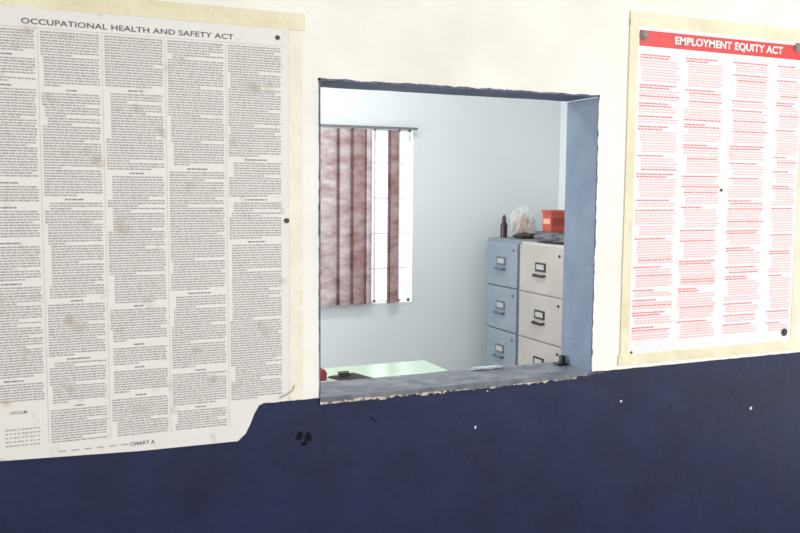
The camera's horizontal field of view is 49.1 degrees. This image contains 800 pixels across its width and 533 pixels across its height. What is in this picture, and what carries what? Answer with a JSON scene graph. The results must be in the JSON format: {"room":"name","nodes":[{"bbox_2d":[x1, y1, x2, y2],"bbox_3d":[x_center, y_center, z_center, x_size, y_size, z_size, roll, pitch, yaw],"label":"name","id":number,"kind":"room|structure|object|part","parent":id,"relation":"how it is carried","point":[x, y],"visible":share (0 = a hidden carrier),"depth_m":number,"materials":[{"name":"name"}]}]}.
{"room":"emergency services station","nodes":[
{"label":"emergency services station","id":0,"kind":"room"},
{"bbox_2d":[0,0,799,532],"bbox_3d":[-0.155,-0.105,2.545,7.000,2.950,0.170,-2,6,-24],"label":"wall","id":1,"kind":"structure","parent":0,"point":[561,456],"depth_m":2.67,"materials":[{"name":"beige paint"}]},
{"bbox_2d":[0,0,304,460],"bbox_3d":[-0.690,-0.090,2.205,0.945,1.151,0.013,-2,6,-24],"label":"poster","id":2,"kind":"object","parent":1,"relation":"attached to","point":[151,151],"visible":1,"depth_m":2.23,"materials":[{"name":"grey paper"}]},
{"bbox_2d":[296,431,302,439],"bbox_3d":[-0.281,0.475,2.448,0.021,0.025,0.001,-2,6,-24],"label":"scuff","id":3,"kind":"object","parent":1,"relation":"attached to","point":[299,436],"visible":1,"depth_m":2.45,"materials":[{"name":"black"}]},
{"bbox_2d":[304,432,311,441],"bbox_3d":[-0.258,0.479,2.459,0.023,0.028,0.001,-2,6,-24],"label":"scuff","id":4,"kind":"object","parent":1,"relation":"attached to","point":[308,437],"visible":1,"depth_m":2.46,"materials":[{"name":"black"}]},
{"bbox_2d":[319,78,320,398],"bbox_3d":[-0.223,-0.070,2.423,0.006,0.891,0.001,-2,6,-24],"label":"edge","id":5,"kind":"object","parent":1,"relation":"attached to","point":[319,78],"visible":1,"depth_m":2.42,"materials":[{"name":"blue paint"}]},
{"bbox_2d":[320,377,576,404],"bbox_3d":[0.172,0.371,2.636,0.869,0.016,0.001,-2,6,-24],"label":"chips","id":6,"kind":"object","parent":1,"relation":"attached to","point":[529,383],"visible":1,"depth_m":2.56,"materials":[{"name":"paint"}]},
{"bbox_2d":[320,372,586,401],"bbox_3d":[0.191,0.365,2.644,0.909,0.019,0.001,-2,6,-24],"label":"grey sill edge","id":7,"kind":"object","parent":1,"relation":"attached to","point":[565,376],"visible":1,"depth_m":2.64,"materials":[{"name":"grey concrete"}]},
{"bbox_2d":[321,362,589,397],"bbox_3d":[0.159,0.349,2.737,0.929,0.003,0.196,-2,6,-24],"label":"sill","id":8,"kind":"structure","parent":1,"relation":"attached to","point":[466,376],"depth_m":2.73,"materials":[{"name":"grey concrete"}]},
{"bbox_2d":[470,365,502,369],"bbox_3d":[0.285,0.331,2.873,0.146,0.010,0.029,-2,6,-24],"label":"plastic wrapper","id":9,"kind":"object","parent":8,"relation":"on","point":[490,366],"visible":1,"depth_m":2.86,"materials":[{"name":"plastic"}]},
{"bbox_2d":[321,81,593,100],"bbox_3d":[0.170,-0.529,2.650,0.929,0.002,0.169,-2,6,-24],"label":"soffit","id":10,"kind":"structure","parent":1,"relation":"attached to","point":[327,84],"depth_m":2.64,"materials":[{"name":"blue paint"}]},
{"bbox_2d":[318,78,598,96],"bbox_3d":[0.204,-0.525,2.572,0.936,0.008,0.001,-2,6,-24],"label":"trim","id":11,"kind":"structure","parent":1,"relation":"attached to","point":[321,79],"depth_m":2.55,"materials":[{"name":"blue paint"}]},
{"bbox_2d":[553,98,597,371],"bbox_3d":[0.570,-0.098,2.870,0.044,0.887,0.169,-2,6,-24],"label":"jamb","id":12,"kind":"structure","parent":1,"relation":"in","point":[561,357],"depth_m":2.88,"materials":[{"name":"blue paint"}]},
{"bbox_2d":[590,95,599,372],"bbox_3d":[0.626,-0.098,2.802,0.008,0.891,0.001,-2,6,-24],"label":"edge","id":13,"kind":"object","parent":1,"relation":"attached to","point":[599,95],"visible":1,"depth_m":2.80,"materials":[{"name":"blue paint"}]},
{"bbox_2d":[618,11,799,365],"bbox_3d":[1.097,-0.254,2.997,0.818,1.145,0.008,-2,6,-24],"label":"poster","id":14,"kind":"object","parent":1,"relation":"attached to","point":[711,257],"visible":1,"depth_m":2.98,"materials":[{"name":"white paper"}]},
{"bbox_2d":[321,87,560,370],"bbox_3d":[-0.817,-0.330,4.972,3.985,2.950,0.160,-2,6,-24],"label":"wall","id":15,"kind":"structure","parent":0,"point":[478,160],"depth_m":5.40,"materials":[{"name":"white paint"}]},
{"bbox_2d":[321,130,413,306],"bbox_3d":[-0.511,-0.295,5.113,1.217,1.050,0.161,-2,6,-24],"label":"reveal","id":16,"kind":"object","parent":15,"relation":"attached to","point":[404,134],"visible":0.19,"depth_m":5.37,"materials":[{"name":"white"}]},
{"bbox_2d":[321,127,410,302],"bbox_3d":[-0.494,-0.291,5.077,1.217,1.050,0.020,-2,6,-24],"label":"window","id":17,"kind":"structure","parent":16,"relation":"in","point":[374,162],"depth_m":5.27,"materials":[{"name":"white"}]},
{"bbox_2d":[321,124,417,305],"bbox_3d":[-0.468,-0.288,5.001,1.242,1.042,0.041,-2,6,-24],"label":"curtain","id":18,"kind":"object","parent":17,"relation":"attached to","point":[346,154],"visible":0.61,"depth_m":5.08,"materials":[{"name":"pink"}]},
{"bbox_2d":[558,101,567,209],"bbox_3d":[1.533,-0.291,4.749,0.120,2.950,2.494,-2,6,-24],"label":"wall","id":19,"kind":"structure","parent":0,"point":[563,119],"depth_m":5.65,"materials":[{"name":"white paint"}]},
{"bbox_3d":[0.244,1.499,1.769,7.000,0.100,7.160,-2,6,-24],"label":"floor","id":20,"kind":"structure","parent":0,"visible":0},
{"bbox_2d":[321,360,447,381],"bbox_3d":[-0.405,0.894,3.682,1.518,0.750,0.836,-2,6,-24],"label":"desk","id":21,"kind":"object","parent":20,"relation":"on","point":[421,366],"visible":0.06,"depth_m":4.10,"materials":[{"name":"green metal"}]},
{"bbox_2d":[321,368,326,380],"bbox_3d":[-0.355,0.477,3.875,0.045,0.046,0.070,-2,6,-24],"label":"pad","id":22,"kind":"object","parent":21,"relation":"on","point":[323,372],"visible":0.46,"depth_m":3.85,"materials":[{"name":"red"}]},
{"bbox_2d":[328,371,371,380],"bbox_3d":[-0.213,0.486,3.895,0.140,0.027,0.170,-4,7,-41],"label":"clipboard","id":23,"kind":"object","parent":21,"relation":"on","point":[342,375],"visible":0.85,"depth_m":3.91,"materials":[{"name":"black"}]},
{"bbox_2d":[485,237,538,365],"bbox_3d":[0.862,0.475,5.383,0.621,1.300,0.375,-2,6,-24],"label":"filing cabinet","id":24,"kind":"object","parent":20,"relation":"on","point":[503,253],"visible":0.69,"depth_m":5.22,"materials":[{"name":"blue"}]},
{"bbox_3d":[0.590,0.540,5.266,0.025,0.016,0.100,-2,6,-24],"label":"handle","id":25,"kind":"part","parent":24,"relation":"part of","materials":[{"name":"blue metal"}]},
{"bbox_3d":[0.592,0.278,5.242,0.025,0.016,0.100,-2,6,-24],"label":"handle","id":26,"kind":"part","parent":24,"relation":"part of","materials":[{"name":"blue metal"}]},
{"bbox_3d":[0.594,0.014,5.219,0.025,0.016,0.100,-2,6,-24],"label":"handle","id":27,"kind":"part","parent":24,"relation":"part of","materials":[{"name":"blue metal"}]},
{"bbox_2d":[500,215,506,236],"bbox_3d":[0.641,-0.250,5.388,0.042,0.138,0.042,-2,6,-24],"label":"bottle","id":28,"kind":"object","parent":24,"relation":"on","point":[503,232],"visible":1,"depth_m":5.37,"materials":[{"name":"brown glass"}]},
{"bbox_2d":[512,214,534,237],"bbox_3d":[0.763,-0.274,5.328,0.180,0.197,0.214,-1,5,-11],"label":"plastic bag","id":29,"kind":"object","parent":24,"relation":"on","point":[522,226],"visible":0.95,"depth_m":5.33,"materials":[{"name":"plastic"}]},
{"bbox_2d":[518,241,563,364],"bbox_3d":[1.035,0.512,4.998,0.621,1.298,0.458,-2,6,-24],"label":"filing cabinet","id":30,"kind":"object","parent":20,"relation":"on","point":[541,263],"visible":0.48,"depth_m":4.85,"materials":[{"name":"grey metal"}]},
{"bbox_3d":[0.765,0.316,4.858,0.025,0.016,0.100,-2,6,-24],"label":"handle","id":31,"kind":"part","parent":30,"relation":"part of","materials":[{"name":"grey metal"}]},
{"bbox_3d":[0.767,0.052,4.834,0.025,0.016,0.100,-2,6,-24],"label":"handle","id":32,"kind":"part","parent":30,"relation":"part of","materials":[{"name":"grey metal"}]},
{"bbox_2d":[533,233,563,243],"bbox_3d":[0.849,-0.162,4.892,0.158,0.054,0.385,-2,6,-24],"label":"plastic sheet","id":33,"kind":"object","parent":30,"relation":"on","point":[548,237],"visible":0.74,"depth_m":4.82,"materials":[{"name":"grey plastic"}]},
{"bbox_2d":[535,231,563,238],"bbox_3d":[0.930,-0.182,5.162,0.200,0.047,0.190,-2,6,-24],"label":"files","id":34,"kind":"object","parent":30,"relation":"on","point":[536,232],"visible":0.27,"depth_m":5.14,"materials":[{"name":"grey paper"}]},
{"bbox_2d":[542,210,564,231],"bbox_3d":[0.911,-0.269,5.150,0.118,0.126,0.098,-2,6,-24],"label":"cardboard box","id":35,"kind":"object","parent":34,"relation":"on","point":[553,220],"visible":0.77,"depth_m":5.11,"materials":[{"name":"red"}]}
]}

